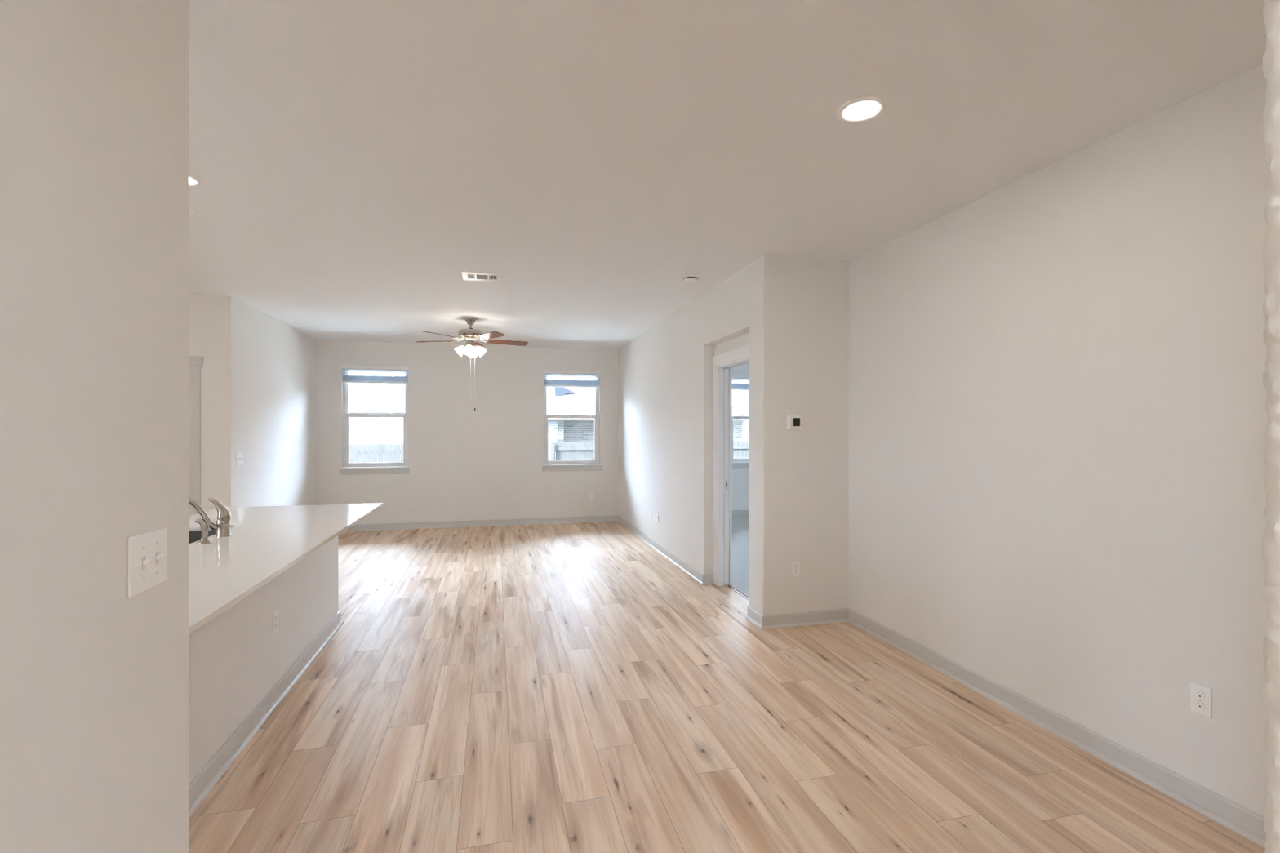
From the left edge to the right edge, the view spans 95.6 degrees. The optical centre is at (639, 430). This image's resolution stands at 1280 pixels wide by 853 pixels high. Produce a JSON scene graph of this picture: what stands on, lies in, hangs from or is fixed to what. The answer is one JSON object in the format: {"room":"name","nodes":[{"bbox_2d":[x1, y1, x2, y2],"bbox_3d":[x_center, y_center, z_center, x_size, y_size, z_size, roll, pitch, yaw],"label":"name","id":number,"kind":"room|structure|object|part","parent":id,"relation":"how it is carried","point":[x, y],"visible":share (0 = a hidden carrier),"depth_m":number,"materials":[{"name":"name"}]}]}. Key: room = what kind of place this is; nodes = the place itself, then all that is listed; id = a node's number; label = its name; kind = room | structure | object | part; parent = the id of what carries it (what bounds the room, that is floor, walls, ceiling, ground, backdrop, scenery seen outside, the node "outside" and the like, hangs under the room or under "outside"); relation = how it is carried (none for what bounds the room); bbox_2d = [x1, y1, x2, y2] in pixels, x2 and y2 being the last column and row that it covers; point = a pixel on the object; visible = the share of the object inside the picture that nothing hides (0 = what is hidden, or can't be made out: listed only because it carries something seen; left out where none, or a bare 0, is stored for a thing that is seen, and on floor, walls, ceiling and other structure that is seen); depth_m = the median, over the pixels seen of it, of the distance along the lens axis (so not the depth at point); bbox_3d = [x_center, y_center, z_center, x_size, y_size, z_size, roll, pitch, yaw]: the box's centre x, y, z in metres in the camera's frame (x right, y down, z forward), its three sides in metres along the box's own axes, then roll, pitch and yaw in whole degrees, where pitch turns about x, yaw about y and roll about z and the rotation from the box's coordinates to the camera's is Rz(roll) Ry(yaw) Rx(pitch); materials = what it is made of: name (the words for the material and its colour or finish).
{"room":"empty living room","nodes":[
{"label":"empty living room","id":0,"kind":"room"},
{"bbox_2d":[0,0,188,852],"bbox_3d":[-0.515,0.077,-0.984,0.115,2.743,4.740,0,0,-14],"label":"wall","id":1,"kind":"structure","parent":0,"point":[94,94],"depth_m":1.01,"materials":[{"name":"white paint"}]},
{"bbox_2d":[127,527,167,597],"bbox_3d":[-0.981,0.261,1.169,0.020,0.115,0.129,0,0,-14],"label":"light switch","id":2,"kind":"object","parent":1,"relation":"attached to","point":[147,553],"visible":1,"depth_m":1.16,"materials":[{"name":"white plastic"}]},
{"bbox_2d":[188,293,213,511],"bbox_3d":[-5.449,0.077,5.289,2.778,2.743,0.150,0,0,-14],"label":"wall","id":3,"kind":"structure","parent":0,"point":[200,306],"depth_m":5.54,"materials":[{"name":"white paint"}]},
{"bbox_2d":[188,355,203,515],"bbox_3d":[-4.729,0.371,5.443,1.147,2.155,0.178,0,0,-14],"label":"door","id":4,"kind":"structure","parent":3,"relation":"in","point":[195,362],"depth_m":5.50,"materials":[{"name":"white paint"}]},
{"bbox_3d":[-4.714,-0.661,5.383,1.147,0.090,0.022,0,0,-14],"label":"head casing","id":5,"kind":"part","parent":4,"relation":"part of","materials":[{"name":"white paint"}]},
{"bbox_2d":[213,295,316,508],"bbox_3d":[-4.343,0.077,6.909,0.150,2.743,2.760,0,0,-14],"label":"wall","id":6,"kind":"structure","parent":0,"point":[264,368],"depth_m":6.35,"materials":[{"name":"white paint"}]},
{"bbox_2d":[235,452,243,465],"bbox_3d":[-3.973,0.281,5.775,0.020,0.126,0.152,0,0,-14],"label":"light switch","id":7,"kind":"object","parent":6,"relation":"attached to","point":[239,456],"visible":1,"depth_m":5.76,"materials":[{"name":"white plastic"}]},
{"bbox_2d":[316,339,749,524],"bbox_3d":[-0.390,0.077,9.392,9.022,2.743,0.150,0,0,-14],"label":"wall","id":8,"kind":"structure","parent":0,"point":[464,463],"depth_m":8.78,"materials":[{"name":"white paint"}]},
{"bbox_2d":[338,364,409,475],"bbox_3d":[-3.869,-0.160,8.508,0.949,1.587,0.175,0,0,-14],"label":"window","id":9,"kind":"structure","parent":8,"relation":"in","point":[388,468],"depth_m":8.46,"materials":[{"name":"white plastic"}]},
{"bbox_3d":[-3.852,-0.922,8.443,0.939,0.062,0.020,0,0,-14],"label":"head trim","id":10,"kind":"part","parent":9,"relation":"part of","materials":[{"name":"white paint"}]},
{"bbox_2d":[342,368,407,383],"bbox_3d":[-3.865,-0.792,8.491,0.873,0.198,0.050,0,0,-14],"label":"window blind","id":11,"kind":"object","parent":9,"relation":"attached to","point":[346,379],"visible":1,"depth_m":8.47,"materials":[{"name":"white plastic"}]},
{"bbox_3d":[-3.865,-0.705,8.491,0.873,0.023,0.050,0,0,-14],"label":"rail","id":12,"kind":"part","parent":11,"relation":"part of","materials":[{"name":"white plastic"}]},
{"bbox_3d":[-3.885,-0.544,8.575,0.845,0.675,0.023,0,0,-14],"label":"sash","id":13,"kind":"part","parent":9,"relation":"part of","materials":[{"name":"white plastic"}]},
{"bbox_3d":[-3.879,0.134,8.548,0.845,0.765,0.027,0,0,-14],"label":"sash","id":14,"kind":"part","parent":9,"relation":"part of","materials":[{"name":"white plastic"}]},
{"bbox_2d":[345,515,617,531],"bbox_3d":[-2.474,1.403,8.779,4.381,0.091,0.032,0,0,-14],"label":"baseboard","id":15,"kind":"structure","parent":8,"relation":"attached to","point":[361,527],"depth_m":8.79,"materials":[{"name":"white paint"}]},
{"bbox_2d":[542,368,602,471],"bbox_3d":[-1.081,-0.160,9.202,0.944,1.587,0.175,0,0,-14],"label":"window","id":16,"kind":"structure","parent":8,"relation":"in","point":[587,464],"depth_m":9.18,"materials":[{"name":"white plastic"}]},
{"bbox_3d":[-1.098,-0.544,9.269,0.840,0.675,0.023,0,0,-14],"label":"sash","id":17,"kind":"part","parent":16,"relation":"part of","materials":[{"name":"white plastic"}]},
{"bbox_3d":[-1.091,0.134,9.241,0.840,0.765,0.027,0,0,-14],"label":"sash","id":18,"kind":"part","parent":16,"relation":"part of","materials":[{"name":"white plastic"}]},
{"bbox_2d":[543,373,599,387],"bbox_3d":[-1.077,-0.792,9.185,0.868,0.198,0.050,0,0,-14],"label":"window blind","id":19,"kind":"object","parent":16,"relation":"attached to","point":[550,383],"visible":1,"depth_m":9.17,"materials":[{"name":"white plastic"}]},
{"bbox_3d":[-1.077,-0.705,9.185,0.868,0.023,0.050,0,0,-14],"label":"rail","id":20,"kind":"part","parent":19,"relation":"part of","materials":[{"name":"white plastic"}]},
{"bbox_3d":[-1.065,-0.922,9.136,0.934,0.062,0.020,0,0,-14],"label":"head trim","id":21,"kind":"part","parent":16,"relation":"part of","materials":[{"name":"white paint"}]},
{"bbox_2d":[588,493,592,500],"bbox_3d":[-0.784,1.048,9.212,0.070,0.114,0.008,0,0,-14],"label":"wall outlet","id":22,"kind":"object","parent":8,"relation":"attached to","point":[590,495],"visible":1,"depth_m":9.21,"materials":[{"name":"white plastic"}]},
{"bbox_2d":[732,373,749,468],"bbox_3d":[1.957,-0.160,9.957,0.945,1.587,0.175,0,0,-14],"label":"window","id":23,"kind":"structure","parent":8,"relation":"in","point":[737,463],"depth_m":9.89,"materials":[{"name":"white plastic"}]},
{"bbox_2d":[732,377,749,390],"bbox_3d":[1.961,-0.792,9.940,0.869,0.198,0.050,0,0,-14],"label":"window blind","id":24,"kind":"object","parent":23,"relation":"attached to","point":[735,386],"visible":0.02,"depth_m":9.86,"materials":[{"name":"white plastic"}]},
{"bbox_3d":[1.961,-0.705,9.940,0.869,0.023,0.050,0,0,-14],"label":"rail","id":25,"kind":"part","parent":24,"relation":"part of","materials":[{"name":"white plastic"}]},
{"bbox_3d":[1.947,0.134,9.997,0.841,0.765,0.027,0,0,-14],"label":"sash","id":26,"kind":"part","parent":23,"relation":"part of","materials":[{"name":"white plastic"}]},
{"bbox_3d":[1.973,-0.922,9.892,0.935,0.062,0.020,0,0,-14],"label":"head trim","id":27,"kind":"part","parent":23,"relation":"part of","materials":[{"name":"white paint"}]},
{"bbox_2d":[732,510,749,515],"bbox_3d":[1.863,1.391,9.868,4.120,0.091,0.014,0,0,-14],"label":"baseboard","id":28,"kind":"structure","parent":8,"relation":"attached to","point":[735,513],"depth_m":9.82,"materials":[{"name":"white paint"}]},
{"bbox_2d":[617,258,756,610],"bbox_3d":[0.370,0.077,6.878,0.221,2.743,5.096,0,0,-14],"label":"wall","id":29,"kind":"structure","parent":0,"point":[665,373],"depth_m":6.18,"materials":[{"name":"white paint"}]},
{"bbox_2d":[649,508,652,518],"bbox_3d":[0.138,1.044,7.335,0.008,0.114,0.070,0,0,-14],"label":"wall outlet","id":30,"kind":"object","parent":29,"relation":"attached to","point":[651,509],"visible":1,"depth_m":7.32,"materials":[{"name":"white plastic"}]},
{"bbox_2d":[656,512,658,522],"bbox_3d":[0.211,1.052,7.034,0.012,0.114,0.070,0,0,-14],"label":"cable plate","id":31,"kind":"object","parent":29,"relation":"attached to","point":[657,513],"visible":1,"depth_m":7.03,"materials":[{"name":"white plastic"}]},
{"bbox_2d":[616,515,703,584],"bbox_3d":[0.113,1.403,7.388,0.032,0.091,3.982,0,0,-14],"label":"baseboard","id":32,"kind":"structure","parent":29,"relation":"attached to","point":[697,575],"depth_m":6.67,"materials":[{"name":"white paint"}]},
{"bbox_2d":[701,573,714,585],"bbox_3d":[0.643,1.403,5.484,0.141,0.091,0.032,0,0,-14],"label":"baseboard","id":33,"kind":"structure","parent":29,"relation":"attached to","point":[708,579],"depth_m":5.48,"materials":[{"name":"white paint"}]},
{"bbox_2d":[712,344,749,586],"bbox_3d":[0.809,0.373,5.329,0.148,2.152,1.608,0,0,-14],"label":"door frame","id":34,"kind":"structure","parent":29,"relation":"in","point":[722,376],"depth_m":5.42,"materials":[{"name":"white paint"}]},
{"bbox_3d":[0.711,0.420,5.463,0.018,2.057,0.099,0,0,-14],"label":"casing","id":35,"kind":"part","parent":34,"relation":"part of","materials":[{"name":"white paint"}]},
{"bbox_3d":[0.722,0.426,5.769,0.046,2.015,0.712,0,0,-14],"label":"pocket door","id":36,"kind":"part","parent":34,"relation":"part of","materials":[{"name":"white paint"}]},
{"bbox_3d":[0.819,-0.653,5.023,0.021,0.100,1.009,0,0,-14],"label":"head casing","id":37,"kind":"part","parent":34,"relation":"part of","materials":[{"name":"white paint"}]},
{"bbox_2d":[745,605,762,629],"bbox_3d":[0.864,1.403,4.368,0.032,0.091,0.280,0,0,-14],"label":"baseboard","id":38,"kind":"structure","parent":29,"relation":"attached to","point":[753,615],"depth_m":4.37,"materials":[{"name":"white paint"}]},
{"bbox_2d":[188,521,1265,852],"bbox_3d":[-1.953,1.449,2.575,8.001,0.001,12.340,0,0,-14],"label":"floor","id":39,"kind":"structure","parent":0,"point":[557,687],"depth_m":2.77,"materials":[{"name":"brown wood"}]},
{"bbox_2d":[188,536,343,817],"bbox_3d":[-2.270,1.012,2.888,0.788,0.874,2.902,0,0,-14],"label":"kitchen island","id":40,"kind":"object","parent":39,"relation":"on","point":[239,672],"visible":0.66,"depth_m":2.79,"materials":[{"name":"white paint"}]},
{"bbox_3d":[-1.910,1.403,2.969,0.014,0.091,2.884,0,0,-14],"label":"baseboard","id":41,"kind":"part","parent":40,"relation":"part of","materials":[{"name":"white paint"}]},
{"bbox_2d":[271,609,277,635],"bbox_3d":[-1.945,1.021,3.097,0.008,0.114,0.070,0,0,-14],"label":"wall outlet","id":42,"kind":"object","parent":40,"relation":"attached to","point":[274,615],"visible":1,"depth_m":3.08,"materials":[{"name":"white plastic"}]},
{"bbox_2d":[188,502,382,635],"bbox_3d":[-2.152,0.565,2.894,1.105,0.020,2.935,0,0,-14],"label":"island countertop","id":43,"kind":"structure","parent":40,"relation":"on","point":[264,542],"depth_m":2.76,"materials":[{"name":"white stone"}]},
{"bbox_2d":[188,529,216,544],"bbox_3d":[-2.456,0.683,2.986,0.439,0.214,0.746,0,0,-14],"label":"sink","id":44,"kind":"object","parent":43,"relation":"in","point":[193,535],"visible":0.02,"depth_m":3.33,"materials":[{"name":"metal"}]},
{"bbox_2d":[195,517,211,544],"bbox_3d":[-2.147,0.490,2.854,0.067,0.130,0.055,0,0,-14],"label":"sprayer","id":45,"kind":"object","parent":43,"relation":"on","point":[204,523],"visible":1,"depth_m":2.84,"materials":[{"name":"silver metal"}]},
{"bbox_2d":[188,497,233,537],"bbox_3d":[-2.293,0.452,3.024,0.310,0.205,0.067,0,0,-14],"label":"faucet","id":46,"kind":"object","parent":43,"relation":"on","point":[222,527],"visible":0.77,"depth_m":3.03,"materials":[{"name":"silver metal"}]},
{"bbox_3d":[-2.321,0.441,3.017,0.254,0.183,0.037,0,0,-14],"label":"spout","id":47,"kind":"part","parent":46,"relation":"part of","materials":[{"name":"silver metal"}]},
{"bbox_3d":[-2.207,0.411,3.045,0.107,0.117,0.061,0,0,-14],"label":"lever handle","id":48,"kind":"part","parent":46,"relation":"part of","materials":[{"name":"silver metal"}]},
{"bbox_2d":[727,585,749,599],"bbox_3d":[0.919,1.446,5.047,0.020,0.005,0.768,0,0,-14],"label":"threshold strip","id":49,"kind":"object","parent":39,"relation":"on","point":[727,585],"visible":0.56,"depth_m":5.19,"materials":[{"name":"metal"}]},
{"bbox_2d":[188,0,1266,350],"bbox_3d":[-0.287,-1.354,3.020,11.900,0.120,12.600,0,0,-14],"label":"ceiling","id":50,"kind":"structure","parent":0,"point":[351,159],"depth_m":2.54,"materials":[{"name":"white paint"}]},
{"bbox_2d":[188,173,202,186],"bbox_3d":[-2.360,-1.290,2.973,0.188,0.008,0.188,0,0,-14],"label":"recessed light","id":51,"kind":"object","parent":50,"relation":"in","point":[193,181],"visible":0.3,"depth_m":3.01,"materials":[{"name":"white plastic"}]},
{"bbox_2d":[416,317,528,410],"bbox_3d":[-1.951,-0.762,6.752,1.289,1.064,1.267,0,0,-14],"label":"ceiling fan","id":52,"kind":"object","parent":50,"relation":"hanging from","point":[472,348],"visible":1,"depth_m":6.67,"materials":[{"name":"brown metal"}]},
{"bbox_3d":[-2.382,-1.046,6.790,0.470,0.034,0.134,0,0,10],"label":"fan blade","id":53,"kind":"part","parent":52,"relation":"part of","materials":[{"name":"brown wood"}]},
{"bbox_3d":[-2.161,-1.046,6.336,0.134,0.034,0.470,0,0,28],"label":"fan blade","id":54,"kind":"part","parent":52,"relation":"part of","materials":[{"name":"brown wood"}]},
{"bbox_3d":[-2.080,-0.918,6.707,0.129,0.127,0.119,0,0,-14],"label":"lamp shade","id":55,"kind":"part","parent":52,"relation":"part of","materials":[{"name":"white glass"}]},
{"bbox_3d":[-1.950,-0.918,6.595,0.119,0.127,0.129,0,0,-14],"label":"lamp shade","id":56,"kind":"part","parent":52,"relation":"part of","materials":[{"name":"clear glass"}]},
{"bbox_3d":[-1.959,-0.662,6.716,0.005,0.605,0.005,0,0,9],"label":"pull chain","id":57,"kind":"part","parent":52,"relation":"part of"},
{"bbox_3d":[-1.968,-0.918,6.836,0.119,0.127,0.129,0,0,-14],"label":"lamp shade","id":58,"kind":"part","parent":52,"relation":"part of","materials":[{"name":"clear glass"}]},
{"bbox_3d":[-1.909,-0.614,6.716,0.005,0.700,0.005,0,0,9],"label":"pull chain","id":59,"kind":"part","parent":52,"relation":"part of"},
{"bbox_3d":[-2.019,-1.046,7.141,0.134,0.034,0.470,0,0,-8],"label":"fan blade","id":60,"kind":"part","parent":52,"relation":"part of","materials":[{"name":"brown wood"}]},
{"bbox_3d":[-1.839,-0.918,6.725,0.129,0.127,0.119,0,0,-14],"label":"lamp shade","id":61,"kind":"part","parent":52,"relation":"part of","materials":[{"name":"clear glass"}]},
{"bbox_3d":[-1.660,-1.046,6.406,0.134,0.034,0.470,0,0,-44],"label":"fan blade","id":62,"kind":"part","parent":52,"relation":"part of","materials":[{"name":"brown wood"}]},
{"bbox_3d":[-1.573,-1.046,6.904,0.470,0.034,0.134,0,0,-26],"label":"fan blade","id":63,"kind":"part","parent":52,"relation":"part of","materials":[{"name":"brown wood"}]},
{"bbox_2d":[461,271,500,282],"bbox_3d":[-1.327,-1.290,4.867,0.310,0.008,0.256,0,0,-14],"label":"ceiling vent","id":64,"kind":"object","parent":50,"relation":"in","point":[467,275],"visible":1,"depth_m":4.85,"materials":[{"name":"white plastic"}]},
{"bbox_2d":[681,274,699,283],"bbox_3d":[0.428,-1.273,4.888,0.152,0.042,0.152,0,0,-14],"label":"smoke detector","id":65,"kind":"object","parent":50,"relation":"attached to","point":[690,278],"visible":1,"depth_m":4.84,"materials":[{"name":"white plastic"}]},
{"bbox_2d":[836,96,886,123],"bbox_3d":[0.892,-1.290,2.339,0.188,0.008,0.188,0,0,-14],"label":"recessed light","id":66,"kind":"object","parent":50,"relation":"in","point":[864,108],"visible":1,"depth_m":2.33,"materials":[{"name":"white plastic"}]},
{"bbox_2d":[728,515,749,598],"bbox_3d":[2.499,1.468,7.384,4.185,0.062,5.181,0,0,-14],"label":"floor","id":67,"kind":"structure","parent":0,"point":[740,524],"depth_m":6.73,"materials":[{"name":"grey carpet"}]},
{"bbox_2d":[756,254,848,615],"bbox_3d":[3.071,0.077,4.865,4.491,2.743,0.115,0,0,-14],"label":"wall","id":68,"kind":"structure","parent":0,"point":[802,304],"depth_m":4.35,"materials":[{"name":"white paint"}]},
{"bbox_2d":[786,414,801,429],"bbox_3d":[1.151,-0.063,4.311,0.120,0.110,0.032,0,0,-14],"label":"thermostat","id":69,"kind":"object","parent":68,"relation":"attached to","point":[793,421],"visible":1,"depth_m":4.30,"materials":[{"name":"white plastic"}]},
{"bbox_2d":[791,560,799,576],"bbox_3d":[1.159,1.029,4.326,0.070,0.114,0.008,0,0,-14],"label":"wall outlet","id":70,"kind":"object","parent":68,"relation":"attached to","point":[795,565],"visible":1,"depth_m":4.32,"materials":[{"name":"white plastic"}]},
{"bbox_2d":[761,608,848,629],"bbox_3d":[1.239,1.403,4.333,0.743,0.091,0.032,0,0,-14],"label":"baseboard","id":71,"kind":"structure","parent":68,"relation":"attached to","point":[837,615],"depth_m":4.33,"materials":[{"name":"white paint"}]},
{"bbox_2d":[848,62,1266,817],"bbox_3d":[2.135,0.077,2.508,0.115,2.743,4.237,0,0,-14],"label":"wall","id":72,"kind":"structure","parent":0,"point":[1058,395],"depth_m":2.62,"materials":[{"name":"white paint"}]},
{"bbox_2d":[847,608,1266,848],"bbox_3d":[2.020,1.403,2.668,0.032,0.091,3.640,0,0,-14],"label":"baseboard","id":73,"kind":"structure","parent":72,"relation":"attached to","point":[1233,816],"depth_m":2.60,"materials":[{"name":"white paint"}]},
{"bbox_2d":[1190,681,1212,719],"bbox_3d":[2.143,1.029,2.220,0.008,0.114,0.070,0,0,-14],"label":"wall outlet","id":74,"kind":"object","parent":72,"relation":"attached to","point":[1201,696],"visible":1,"depth_m":2.21,"materials":[{"name":"white plastic"}]},
{"bbox_2d":[1195,690,1204,698],"bbox_3d":[2.141,1.009,2.219,0.002,0.029,0.029,0,0,-14],"label":"receptacle","id":75,"kind":"object","parent":74,"relation":"attached to","point":[1198,694],"depth_m":2.22,"materials":[{"name":"white plastic"}]},
{"bbox_2d":[1195,700,1204,709],"bbox_3d":[2.141,1.048,2.219,0.002,0.029,0.029,0,0,-14],"label":"receptacle","id":76,"kind":"object","parent":74,"relation":"attached to","point":[1199,704],"depth_m":2.22,"materials":[{"name":"white plastic"}]},
{"bbox_2d":[1262,0,1279,852],"bbox_3d":[1.921,0.077,-1.025,2.236,2.743,3.483,0,0,-14],"label":"wall","id":77,"kind":"structure","parent":0,"point":[1271,11],"depth_m":0.39,"materials":[{"name":"white paint"}]},
{"label":"outside","id":78,"kind":"structure","parent":0,"visible":0},
{"bbox_3d":[-3.621,2.034,14.556,120.000,0.670,150.000,0,0,-14],"label":"ground","id":79,"kind":"structure","parent":78,"visible":0},
{"bbox_2d":[347,371,404,462],"bbox_3d":[-13.450,-0.731,21.757,13.200,5.800,9.080,0,0,-14],"label":"sky","id":80,"kind":"structure","parent":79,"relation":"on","point":[362,397],"depth_m":18.54,"materials":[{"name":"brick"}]},
{"bbox_2d":[349,444,403,462],"bbox_3d":[-9.897,1.253,14.103,13.600,1.832,0.150,0,0,-14],"label":"fence","id":81,"kind":"object","parent":79,"relation":"on","point":[362,453],"visible":0.05,"depth_m":14.81,"materials":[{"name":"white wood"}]},
{"bbox_2d":[546,376,749,460],"bbox_3d":[0.054,-0.781,25.260,12.500,5.900,10.000,0,0,-14],"label":"house","id":82,"kind":"structure","parent":79,"relation":"on","point":[578,401],"depth_m":20.54,"materials":[{"name":"brick"}]},
{"bbox_3d":[3.962,0.859,21.358,0.300,2.620,0.300,0,0,-14],"label":"patio post","id":83,"kind":"part","parent":82,"relation":"part of","materials":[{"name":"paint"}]},
{"bbox_2d":[550,440,749,460],"bbox_3d":[3.654,1.228,17.334,12.540,1.881,0.158,0,0,-14],"label":"fence","id":84,"kind":"object","parent":79,"relation":"on","point":[582,450],"visible":0.06,"depth_m":16.07,"materials":[{"name":"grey wood"}]},
{"bbox_3d":[-2.375,1.249,15.802,0.100,1.840,0.095,0,0,-14],"label":"post","id":85,"kind":"part","parent":84,"relation":"part of","materials":[{"name":"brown wood"}]},
{"bbox_3d":[3.645,0.496,17.371,12.540,0.085,0.045,0,0,-14],"label":"rail","id":86,"kind":"part","parent":84,"relation":"part of","materials":[{"name":"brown wood"}]}
]}

